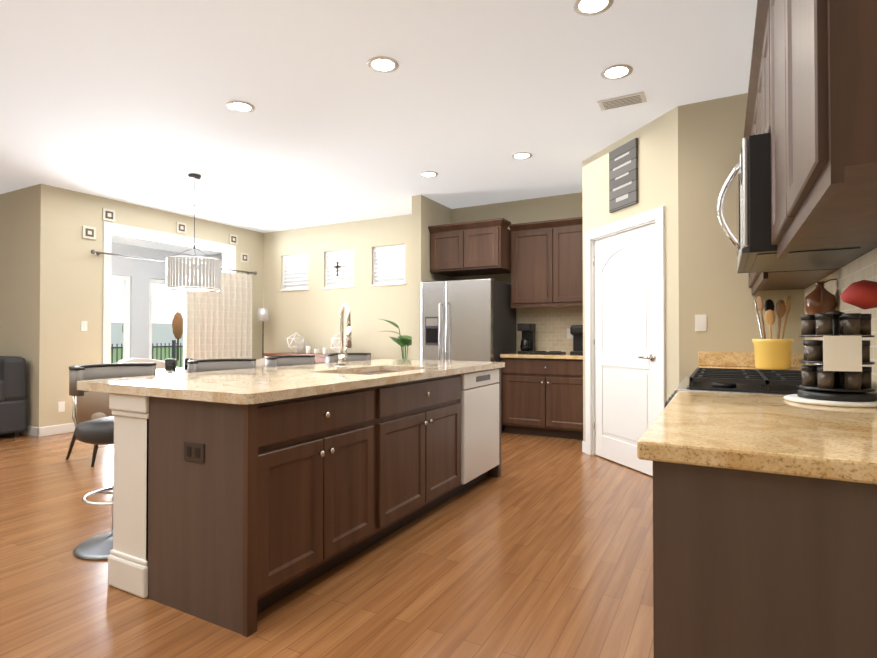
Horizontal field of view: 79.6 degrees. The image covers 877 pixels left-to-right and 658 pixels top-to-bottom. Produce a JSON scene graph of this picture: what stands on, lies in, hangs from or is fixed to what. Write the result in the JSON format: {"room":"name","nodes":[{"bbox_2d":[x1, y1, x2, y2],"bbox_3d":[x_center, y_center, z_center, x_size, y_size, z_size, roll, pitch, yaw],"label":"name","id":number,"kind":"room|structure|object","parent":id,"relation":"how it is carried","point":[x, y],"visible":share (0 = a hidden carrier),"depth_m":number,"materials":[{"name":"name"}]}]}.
{"room":"kitchen","nodes":[
{"label":"kitchen","id":0,"kind":"room"},
{"bbox_2d":[0,186,31,425],"bbox_3d":[-5.654,-0.207,6.638,2.400,2.850,0.150,0,-1,28],"label":"wall","id":1,"kind":"structure","parent":0,"point":[15,206],"depth_m":6.17,"materials":[{"name":"beige paint"}]},
{"bbox_2d":[19,426,40,436],"bbox_3d":[-5.612,1.164,6.506,2.584,0.105,0.014,0,-1,28],"label":"baseboard","id":2,"kind":"structure","parent":1,"relation":"attached to","point":[32,431],"depth_m":5.94,"materials":[{"name":"white paint"}]},
{"bbox_2d":[28,184,263,426],"bbox_3d":[-3.775,-0.199,7.377,0.160,2.850,3.240,0,-1,28],"label":"wall","id":3,"kind":"structure","parent":0,"point":[52,271],"depth_m":6.21,"materials":[{"name":"beige paint"}]},
{"bbox_2d":[41,423,74,436],"bbox_3d":[-4.317,1.160,6.199,0.014,0.105,0.680,0,-1,28],"label":"baseboard","id":4,"kind":"structure","parent":3,"relation":"attached to","point":[48,430],"depth_m":6.06,"materials":[{"name":"white paint"}]},
{"bbox_2d":[58,401,64,411],"bbox_3d":[-4.374,0.902,6.102,0.007,0.120,0.070,0,-1,28],"label":"switch plate","id":5,"kind":"object","parent":3,"relation":"attached to","point":[61,405],"depth_m":6.10,"materials":[{"name":"white plastic"}]},
{"bbox_2d":[81,321,86,330],"bbox_3d":[-4.258,-0.036,6.323,0.010,0.120,0.070,0,-1,28],"label":"switch plate","id":6,"kind":"object","parent":3,"relation":"attached to","point":[83,323],"depth_m":6.32,"materials":[{"name":"white plastic"}]},
{"bbox_2d":[82,226,95,239],"bbox_3d":[-4.229,-1.165,6.372,0.028,0.150,0.150,0,-1,28],"label":"plaque","id":7,"kind":"object","parent":3,"relation":"attached to","point":[88,232],"depth_m":6.36,"materials":[{"name":"beige"}]},
{"bbox_2d":[102,208,114,221],"bbox_3d":[-4.119,-1.423,6.577,0.028,0.150,0.150,0,-1,28],"label":"plaque","id":8,"kind":"object","parent":3,"relation":"attached to","point":[107,214],"depth_m":6.56,"materials":[{"name":"beige"}]},
{"bbox_2d":[102,222,235,363],"bbox_3d":[-3.748,-0.048,7.435,0.190,2.550,2.010,0,-1,28],"label":"door frame","id":9,"kind":"structure","parent":3,"relation":"attached to","point":[228,256],"depth_m":6.77,"materials":[{"name":"white paint"}]},
{"bbox_2d":[91,250,256,274],"bbox_3d":[-3.592,-0.918,7.457,0.112,0.056,2.556,0,-1,28],"label":"curtain rod","id":10,"kind":"object","parent":3,"relation":"attached to","point":[99,253],"visible":0.67,"depth_m":6.86,"materials":[{"name":"silver metal"}]},
{"bbox_2d":[184,271,251,359],"bbox_3d":[-3.291,0.173,7.941,0.075,2.090,1.220,0,-1,28],"label":"panel","id":11,"kind":"object","parent":10,"relation":"hanging from","point":[218,325],"visible":0.48,"depth_m":7.96,"materials":[{"name":"fabric"}]},
{"bbox_2d":[176,222,185,233],"bbox_3d":[-3.643,-1.433,7.457,0.028,0.150,0.150,0,-1,28],"label":"plaque","id":12,"kind":"object","parent":3,"relation":"attached to","point":[180,227],"depth_m":7.44,"materials":[{"name":"beige"}]},
{"bbox_2d":[229,234,237,244],"bbox_3d":[-3.215,-1.404,8.248,0.028,0.150,0.150,0,-1,28],"label":"plaque","id":13,"kind":"object","parent":3,"relation":"attached to","point":[233,239],"depth_m":8.23,"materials":[{"name":"beige"}]},
{"bbox_2d":[240,253,248,262],"bbox_3d":[-3.110,-1.141,8.438,0.028,0.150,0.150,0,-1,28],"label":"plaque","id":14,"kind":"object","parent":3,"relation":"attached to","point":[243,256],"depth_m":8.42,"materials":[{"name":"beige"}]},
{"bbox_2d":[111,242,222,358],"bbox_3d":[-4.812,-0.182,8.780,3.300,2.850,4.420,0,-1,28],"label":"wall","id":15,"kind":"structure","parent":0,"point":[140,272],"depth_m":10.16,"materials":[{"name":"grey paint"}]},
{"bbox_2d":[111,275,183,367],"bbox_3d":[-6.128,0.083,9.666,0.060,2.180,3.390,0,-1,28],"label":"sunroom window","id":16,"kind":"structure","parent":15,"relation":"in","point":[126,328],"depth_m":10.02,"materials":[{"name":"white paint"}]},
{"bbox_2d":[0,431,653,657],"bbox_3d":[-2.847,1.238,4.044,9.850,0.100,8.250,0,-1,28],"label":"floor","id":17,"kind":"structure","parent":0,"point":[541,547],"depth_m":2.45,"materials":[{"name":"brown wood"}]},
{"bbox_2d":[0,356,26,437],"bbox_3d":[-5.782,0.760,6.002,2.130,0.900,0.970,0,-1,28],"label":"sofa","id":18,"kind":"object","parent":17,"relation":"on","point":[13,410],"visible":1,"depth_m":5.80,"materials":[{"name":"grey"}]},
{"bbox_2d":[66,365,113,466],"bbox_3d":[-3.053,0.764,4.913,0.700,0.873,0.607,0,-1,28],"label":"chair","id":19,"kind":"object","parent":17,"relation":"on","point":[91,405],"visible":0.31,"depth_m":4.64,"materials":[{"name":"grey fabric"}]},
{"bbox_2d":[69,363,155,559],"bbox_3d":[-1.750,0.686,2.880,0.443,0.976,0.464,0,-1,28],"label":"stool","id":20,"kind":"object","parent":17,"relation":"on","point":[99,431],"visible":0.4,"depth_m":2.77,"materials":[{"name":"grey"}]},
{"bbox_2d":[116,358,178,368],"bbox_3d":[-3.316,0.777,6.011,0.597,0.873,0.700,0,-1,28],"label":"chair","id":21,"kind":"object","parent":17,"relation":"on","point":[160,364],"visible":0.08,"depth_m":6.21,"materials":[{"name":"grey"}]},
{"bbox_2d":[156,368,187,374],"bbox_3d":[-2.607,0.826,5.596,1.230,0.760,1.230,0,-1,28],"label":"dining table","id":22,"kind":"object","parent":17,"relation":"on","point":[164,372],"visible":0.04,"depth_m":5.50,"materials":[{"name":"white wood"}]},
{"bbox_2d":[165,358,196,371],"bbox_3d":[-2.537,0.379,5.575,0.523,0.130,0.598,0,-1,28],"label":"glassware","id":23,"kind":"object","parent":22,"relation":"on","point":[170,365],"visible":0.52,"depth_m":5.42,"materials":[{"name":"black glass"}]},
{"bbox_2d":[187,359,255,372],"bbox_3d":[-1.407,0.693,3.470,0.443,0.976,0.465,0,-1,28],"label":"stool","id":24,"kind":"object","parent":17,"relation":"on","point":[203,365],"visible":0.17,"depth_m":3.63,"materials":[{"name":"grey leather"}]},
{"bbox_2d":[256,358,264,364],"bbox_3d":[-2.161,0.780,6.279,0.700,0.873,0.607,0,-1,28],"label":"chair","id":25,"kind":"object","parent":17,"relation":"on","point":[260,361],"depth_m":6.53,"materials":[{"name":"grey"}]},
{"bbox_2d":[256,364,264,367],"bbox_3d":[-1.860,0.768,5.268,0.607,0.873,0.700,0,-1,28],"label":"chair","id":26,"kind":"object","parent":17,"relation":"on","point":[261,366],"visible":0.02,"depth_m":5.02,"materials":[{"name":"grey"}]},
{"bbox_2d":[257,308,268,357],"bbox_3d":[-2.826,0.453,8.471,0.260,1.573,0.260,0,-1,28],"label":"floor lamp","id":27,"kind":"object","parent":17,"relation":"on","point":[262,315],"visible":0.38,"depth_m":8.43,"materials":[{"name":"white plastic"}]},
{"bbox_2d":[265,355,314,366],"bbox_3d":[-1.110,0.700,4.081,0.443,0.976,0.467,0,-1,28],"label":"stool","id":28,"kind":"object","parent":17,"relation":"on","point":[282,360],"visible":0.19,"depth_m":4.25,"materials":[{"name":"grey"}]},
{"bbox_2d":[263,352,328,363],"bbox_3d":[-1.885,0.803,7.957,1.700,0.860,0.400,0,-1,28],"label":"console table","id":29,"kind":"object","parent":17,"relation":"on","point":[320,358],"visible":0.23,"depth_m":7.87,"materials":[{"name":"brown wood"}]},
{"bbox_2d":[287,333,304,352],"bbox_3d":[-2.206,0.211,8.149,0.282,0.320,0.283,0,-1,28],"label":"orb","id":30,"kind":"object","parent":29,"relation":"on","point":[297,346],"visible":1,"depth_m":8.11,"materials":[{"name":"silver metal"}]},
{"bbox_2d":[306,346,310,353],"bbox_3d":[-1.982,0.314,8.016,0.072,0.118,0.071,0,-1,28],"label":"candle","id":31,"kind":"object","parent":29,"relation":"on","point":[308,349],"visible":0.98,"depth_m":7.99,"materials":[{"name":"white wax"}]},
{"bbox_2d":[323,348,327,353],"bbox_3d":[-1.684,0.322,7.831,0.072,0.098,0.071,0,-1,28],"label":"candle","id":32,"kind":"object","parent":29,"relation":"on","point":[325,350],"visible":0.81,"depth_m":7.80,"materials":[{"name":"white wax"}]},
{"bbox_2d":[330,332,345,352],"bbox_3d":[-1.450,0.207,7.740,0.285,0.320,0.279,0,-1,28],"label":"orb","id":33,"kind":"object","parent":29,"relation":"on","point":[333,338],"visible":0.5,"depth_m":7.68,"materials":[{"name":"silver metal"}]},
{"bbox_2d":[108,366,504,636],"bbox_3d":[-0.487,0.737,3.340,0.912,0.885,2.626,0,-1,28],"label":"kitchen island","id":34,"kind":"object","parent":17,"relation":"on","point":[242,498],"depth_m":2.30,"materials":[{"name":"brown wood"}]},
{"bbox_2d":[77,359,440,397],"bbox_3d":[-0.872,0.282,3.565,0.570,0.040,2.670,0,-1,28],"label":"island countertop","id":35,"kind":"structure","parent":34,"relation":"on","point":[135,385],"depth_m":2.87,"materials":[{"name":"beige stone"}]},
{"bbox_2d":[145,362,504,405],"bbox_3d":[-0.349,0.278,3.282,0.620,0.040,2.670,0,-1,28],"label":"island countertop","id":36,"kind":"structure","parent":34,"relation":"on","point":[231,391],"depth_m":2.42,"materials":[{"name":"beige stone"}]},
{"bbox_2d":[326,353,370,362],"bbox_3d":[-0.768,0.707,4.650,0.444,0.976,0.463,0,-1,28],"label":"stool","id":37,"kind":"object","parent":17,"relation":"on","point":[331,357],"visible":0.08,"depth_m":4.83,"materials":[{"name":"grey"}]},
{"bbox_2d":[380,319,411,358],"bbox_3d":[-0.502,0.545,7.001,0.659,1.354,0.807,0,-1,28],"label":"plant","id":38,"kind":"object","parent":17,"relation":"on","point":[403,340],"visible":0.23,"depth_m":7.00,"materials":[{"name":"green plant"}]},
{"bbox_2d":[421,278,515,431],"bbox_3d":[0.371,0.321,6.460,0.910,1.790,0.894,0,-1,28],"label":"fridge","id":39,"kind":"object","parent":17,"relation":"on","point":[469,320],"visible":0.58,"depth_m":6.12,"materials":[{"name":"grey metal"}]},
{"bbox_2d":[500,353,582,439],"bbox_3d":[1.327,0.751,6.097,1.052,0.920,0.655,0,-1,28],"label":"base cabinet","id":40,"kind":"object","parent":17,"relation":"on","point":[542,394],"visible":0.69,"depth_m":5.86,"materials":[{"name":"brown wood"}]},
{"bbox_2d":[517,323,535,353],"bbox_3d":[1.065,0.113,6.357,0.160,0.360,0.220,0,-1,28],"label":"coffee maker","id":41,"kind":"object","parent":40,"relation":"on","point":[527,345],"visible":0.94,"depth_m":6.29,"materials":[{"name":"black plastic"}]},
{"bbox_2d":[530,351,565,353],"bbox_3d":[1.280,0.275,6.165,0.360,0.032,0.250,0,-1,28],"label":"tray","id":42,"kind":"object","parent":40,"relation":"on","point":[545,352],"visible":1,"depth_m":6.07,"materials":[{"name":"black plastic"}]},
{"bbox_2d":[570,325,582,354],"bbox_3d":[1.643,0.122,6.038,0.200,0.335,0.290,0,-1,28],"label":"coffee maker","id":43,"kind":"object","parent":40,"relation":"on","point":[576,331],"visible":0.52,"depth_m":5.96,"materials":[{"name":"black plastic"}]},
{"bbox_2d":[697,352,804,370],"bbox_3d":[1.892,0.667,3.145,0.647,1.020,1.223,0,-1,28],"label":"countertop","id":44,"kind":"structure","parent":17,"relation":"on","point":[733,360],"depth_m":3.70,"materials":[{"name":"beige stone"}]},
{"bbox_2d":[752,295,793,369],"bbox_3d":[2.154,0.022,3.391,0.224,0.473,0.224,0,-1,28],"label":"crock","id":45,"kind":"object","parent":44,"relation":"on","point":[772,354],"visible":0.96,"depth_m":3.32,"materials":[{"name":"yellow ceramic"}]},
{"bbox_2d":[637,391,876,657],"bbox_3d":[0.967,0.697,1.437,0.647,0.920,1.126,0,-1,28],"label":"base cabinet","id":46,"kind":"object","parent":17,"relation":"on","point":[764,526],"depth_m":1.03,"materials":[{"name":"brown wood"}]},
{"bbox_2d":[783,280,876,407],"bbox_3d":[1.308,0.042,1.734,0.290,0.396,0.290,0,-1,28],"label":"spice rack","id":47,"kind":"object","parent":46,"relation":"on","point":[841,376],"visible":1,"depth_m":1.66,"materials":[{"name":"black metal"}]},
{"bbox_2d":[804,278,836,314],"bbox_3d":[1.853,-0.144,2.555,0.132,0.199,0.142,0,-1,28],"label":"jug","id":48,"kind":"object","parent":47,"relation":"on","point":[820,299],"visible":0.81,"depth_m":2.52,"materials":[{"name":"brown ceramic"}]},
{"bbox_2d":[665,368,876,406],"bbox_3d":[1.378,0.680,2.291,0.719,0.975,0.760,0,-1,28],"label":"stove","id":49,"kind":"object","parent":17,"relation":"on","point":[758,381],"visible":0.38,"depth_m":2.12,"materials":[{"name":"grey metal"}]},
{"bbox_2d":[0,0,756,255],"bbox_3d":[-2.815,-1.705,4.715,10.700,0.100,9.700,0,-1,28],"label":"ceiling","id":50,"kind":"structure","parent":0,"point":[126,101],"depth_m":3.74,"materials":[{"name":"white paint"}]},
{"bbox_2d":[166,173,220,291],"bbox_3d":[-2.607,-1.030,5.617,0.534,1.227,0.534,0,-1,28],"label":"pendant light","id":51,"kind":"object","parent":50,"relation":"hanging from","point":[191,272],"visible":1,"depth_m":5.42,"materials":[{"name":"white glass"}]},
{"bbox_2d":[227,101,254,112],"bbox_3d":[-1.476,-1.660,3.932,0.199,0.005,0.199,0,-1,-11],"label":"recessed light","id":52,"kind":"object","parent":50,"relation":"in","point":[239,106],"depth_m":3.92,"materials":[{"name":"white"}]},
{"bbox_2d":[367,56,398,72],"bbox_3d":[-0.350,-1.667,3.323,0.199,0.005,0.199,0,-1,-11],"label":"recessed light","id":53,"kind":"object","parent":50,"relation":"in","point":[382,64],"depth_m":3.32,"materials":[{"name":"white"}]},
{"bbox_2d":[420,171,437,176],"bbox_3d":[-0.102,-1.641,5.587,0.199,0.005,0.199,0,-1,22],"label":"recessed light","id":54,"kind":"object","parent":50,"relation":"in","point":[427,173],"depth_m":5.59,"materials":[{"name":"white"}]},
{"bbox_2d":[511,152,531,159],"bbox_3d":[0.792,-1.648,5.012,0.199,0.005,0.199,0,-1,22],"label":"recessed light","id":55,"kind":"object","parent":50,"relation":"in","point":[521,155],"depth_m":5.00,"materials":[{"name":"white"}]},
{"bbox_2d":[573,0,613,15],"bbox_3d":[0.798,-1.674,2.713,0.199,0.005,0.199,0,-1,19],"label":"recessed light","id":56,"kind":"object","parent":50,"relation":"in","point":[581,7],"depth_m":2.73,"materials":[{"name":"white"}]},
{"bbox_2d":[601,64,632,79],"bbox_3d":[1.156,-1.666,3.417,0.199,0.005,0.199,0,-1,22],"label":"recessed light","id":57,"kind":"object","parent":50,"relation":"in","point":[619,71],"depth_m":3.41,"materials":[{"name":"white"}]},
{"bbox_2d":[597,91,646,110],"bbox_3d":[1.337,-1.658,3.836,0.320,0.012,0.170,0,-1,28],"label":"ceiling vent","id":58,"kind":"object","parent":50,"relation":"in","point":[623,101],"visible":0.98,"depth_m":3.82,"materials":[{"name":"white metal"}]},
{"bbox_2d":[408,195,451,359],"bbox_3d":[-0.083,-0.206,6.772,0.130,2.850,0.790,0,-1,28],"label":"wall","id":59,"kind":"structure","parent":0,"point":[426,212],"depth_m":6.46,"materials":[{"name":"beige paint"}]},
{"bbox_2d":[264,169,775,432],"bbox_3d":[0.223,-0.201,7.170,7.390,2.850,0.158,0,-1,28],"label":"wall","id":60,"kind":"structure","parent":0,"point":[702,278],"depth_m":6.41,"materials":[{"name":"beige paint"}]},
{"bbox_2d":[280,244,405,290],"bbox_3d":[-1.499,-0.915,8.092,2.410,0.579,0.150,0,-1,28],"label":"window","id":61,"kind":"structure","parent":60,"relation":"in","point":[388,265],"depth_m":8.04,"materials":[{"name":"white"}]},
{"bbox_2d":[334,261,340,276],"bbox_3d":[-1.540,-0.916,8.026,0.120,0.240,0.014,0,-1,28],"label":"cross","id":62,"kind":"object","parent":61,"relation":"attached to","point":[337,266],"visible":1,"depth_m":8.02,"materials":[{"name":"brown"}]},
{"bbox_2d":[428,218,510,276],"bbox_3d":[0.462,-0.995,6.596,0.995,0.565,0.650,0,-1,28],"label":"upper cabinet","id":63,"kind":"object","parent":60,"relation":"attached to","point":[479,247],"visible":1,"depth_m":6.34,"materials":[{"name":"brown wood"}]},
{"bbox_2d":[509,217,582,307],"bbox_3d":[1.401,-0.759,6.250,1.052,1.005,0.360,0,-1,28],"label":"upper cabinet","id":64,"kind":"object","parent":60,"relation":"attached to","point":[547,263],"visible":0.73,"depth_m":6.15,"materials":[{"name":"brown wood"}]},
{"bbox_2d":[567,329,572,337],"bbox_3d":[1.582,0.054,6.336,0.070,0.120,0.007,0,-1,28],"label":"switch plate","id":65,"kind":"object","parent":60,"relation":"attached to","point":[569,335],"depth_m":6.34,"materials":[{"name":"white plastic"}]},
{"bbox_2d":[695,315,706,330],"bbox_3d":[1.912,-0.045,3.834,0.075,0.120,0.010,0,-1,28],"label":"switch plate","id":66,"kind":"object","parent":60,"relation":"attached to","point":[700,322],"depth_m":3.83,"materials":[{"name":"white plastic"}]},
{"bbox_2d":[592,153,607,237],"bbox_3d":[1.559,-0.226,5.030,0.056,2.850,0.130,0,-1,28],"label":"wall","id":67,"kind":"structure","parent":0,"point":[601,158],"depth_m":4.86,"materials":[{"name":"beige paint"}]},
{"bbox_2d":[609,138,637,212],"bbox_3d":[1.590,-1.312,4.535,0.024,0.540,0.370,0,-1,-17],"label":"sign","id":68,"kind":"object","parent":67,"relation":"attached to","point":[623,176],"visible":0.98,"depth_m":4.51,"materials":[{"name":"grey wood"}]},
{"bbox_2d":[593,223,656,475],"bbox_3d":[1.623,0.171,4.580,0.667,2.025,0.653,0,-1,28],"label":"pantry door","id":69,"kind":"structure","parent":67,"relation":"in","point":[624,263],"depth_m":4.56,"materials":[{"name":"white paint"}]},
{"bbox_2d":[585,206,665,455],"bbox_3d":[1.652,0.126,4.584,0.170,2.135,1.090,0,-1,-17],"label":"door frame","id":70,"kind":"structure","parent":67,"relation":"attached to","point":[657,215],"depth_m":4.60,"materials":[{"name":"white paint"}]},
{"bbox_2d":[776,248,876,381],"bbox_3d":[1.589,-0.264,1.762,0.158,2.850,8.370,0,-1,28],"label":"wall","id":71,"kind":"structure","parent":0,"point":[864,267],"depth_m":2.46,"materials":[{"name":"beige tile"}]},
{"bbox_2d":[755,36,758,134],"bbox_3d":[1.649,-1.022,2.382,0.330,0.570,0.382,0,-1,28],"label":"upper cabinet","id":72,"kind":"object","parent":71,"relation":"attached to","point":[756,37],"depth_m":2.57,"materials":[{"name":"brown wood"}]},
{"bbox_2d":[759,0,766,133],"bbox_3d":[1.467,-1.026,2.046,0.330,0.570,0.383,0,-1,28],"label":"upper cabinet","id":73,"kind":"object","parent":71,"relation":"attached to","point":[762,59],"depth_m":2.25,"materials":[{"name":"brown wood"}]},
{"bbox_2d":[717,132,876,273],"bbox_3d":[1.479,-0.505,2.250,0.508,0.447,0.756,0,-1,28],"label":"microwave","id":74,"kind":"object","parent":73,"relation":"attached to","point":[756,249],"visible":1,"depth_m":1.99,"materials":[{"name":"black metal"}]},
{"bbox_2d":[752,288,805,291],"bbox_3d":[2.224,-0.782,3.443,0.330,1.026,0.414,0,-1,28],"label":"upper cabinet","id":75,"kind":"object","parent":71,"relation":"attached to","point":[753,289],"depth_m":3.49,"materials":[{"name":"brown wood"}]},
{"bbox_2d":[747,108,819,287],"bbox_3d":[2.031,-0.786,3.087,0.330,1.026,0.396,0,-1,28],"label":"upper cabinet","id":76,"kind":"object","parent":71,"relation":"attached to","point":[794,283],"depth_m":3.24,"materials":[{"name":"brown wood"}]},
{"bbox_2d":[751,72,839,283],"bbox_3d":[1.839,-0.790,2.731,0.330,1.026,0.414,0,-1,28],"label":"upper cabinet","id":77,"kind":"object","parent":71,"relation":"attached to","point":[779,277],"depth_m":2.78,"materials":[{"name":"brown wood"}]},
{"bbox_2d":[763,0,876,255],"bbox_3d":[1.244,-0.803,1.633,0.330,1.026,0.548,0,-1,28],"label":"upper cabinet","id":78,"kind":"object","parent":71,"relation":"attached to","point":[850,234],"depth_m":1.80,"materials":[{"name":"brown wood"}]},
{"bbox_2d":[779,0,876,231],"bbox_3d":[0.984,-0.808,1.151,0.330,1.026,0.548,0,-1,28],"label":"upper cabinet","id":79,"kind":"object","parent":71,"relation":"attached to","point":[811,107],"depth_m":1.01,"materials":[{"name":"brown wood"}]},
{"label":"outside","id":80,"kind":"structure","parent":0,"visible":0},
{"bbox_2d":[111,347,182,367],"bbox_3d":[-50.171,2.003,44.073,110.095,0.100,150.000,0,-1,28],"label":"ground","id":81,"kind":"structure","parent":80,"point":[154,354],"depth_m":39.10,"materials":[{"name":"green plant"}]},
{"bbox_2d":[111,340,182,367],"bbox_3d":[-7.305,0.967,15.189,0.070,1.300,20.000,0,-1,28],"label":"fence","id":82,"kind":"object","parent":81,"relation":"on","point":[174,346],"visible":0.06,"depth_m":14.64,"materials":[{"name":"black metal"}]},
{"bbox_2d":[111,311,182,360],"bbox_3d":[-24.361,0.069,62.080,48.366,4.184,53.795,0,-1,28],"label":"tree","id":83,"kind":"object","parent":81,"relation":"on","point":[164,333],"visible":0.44,"depth_m":59.80,"materials":[{"name":"green plant"}]}
]}

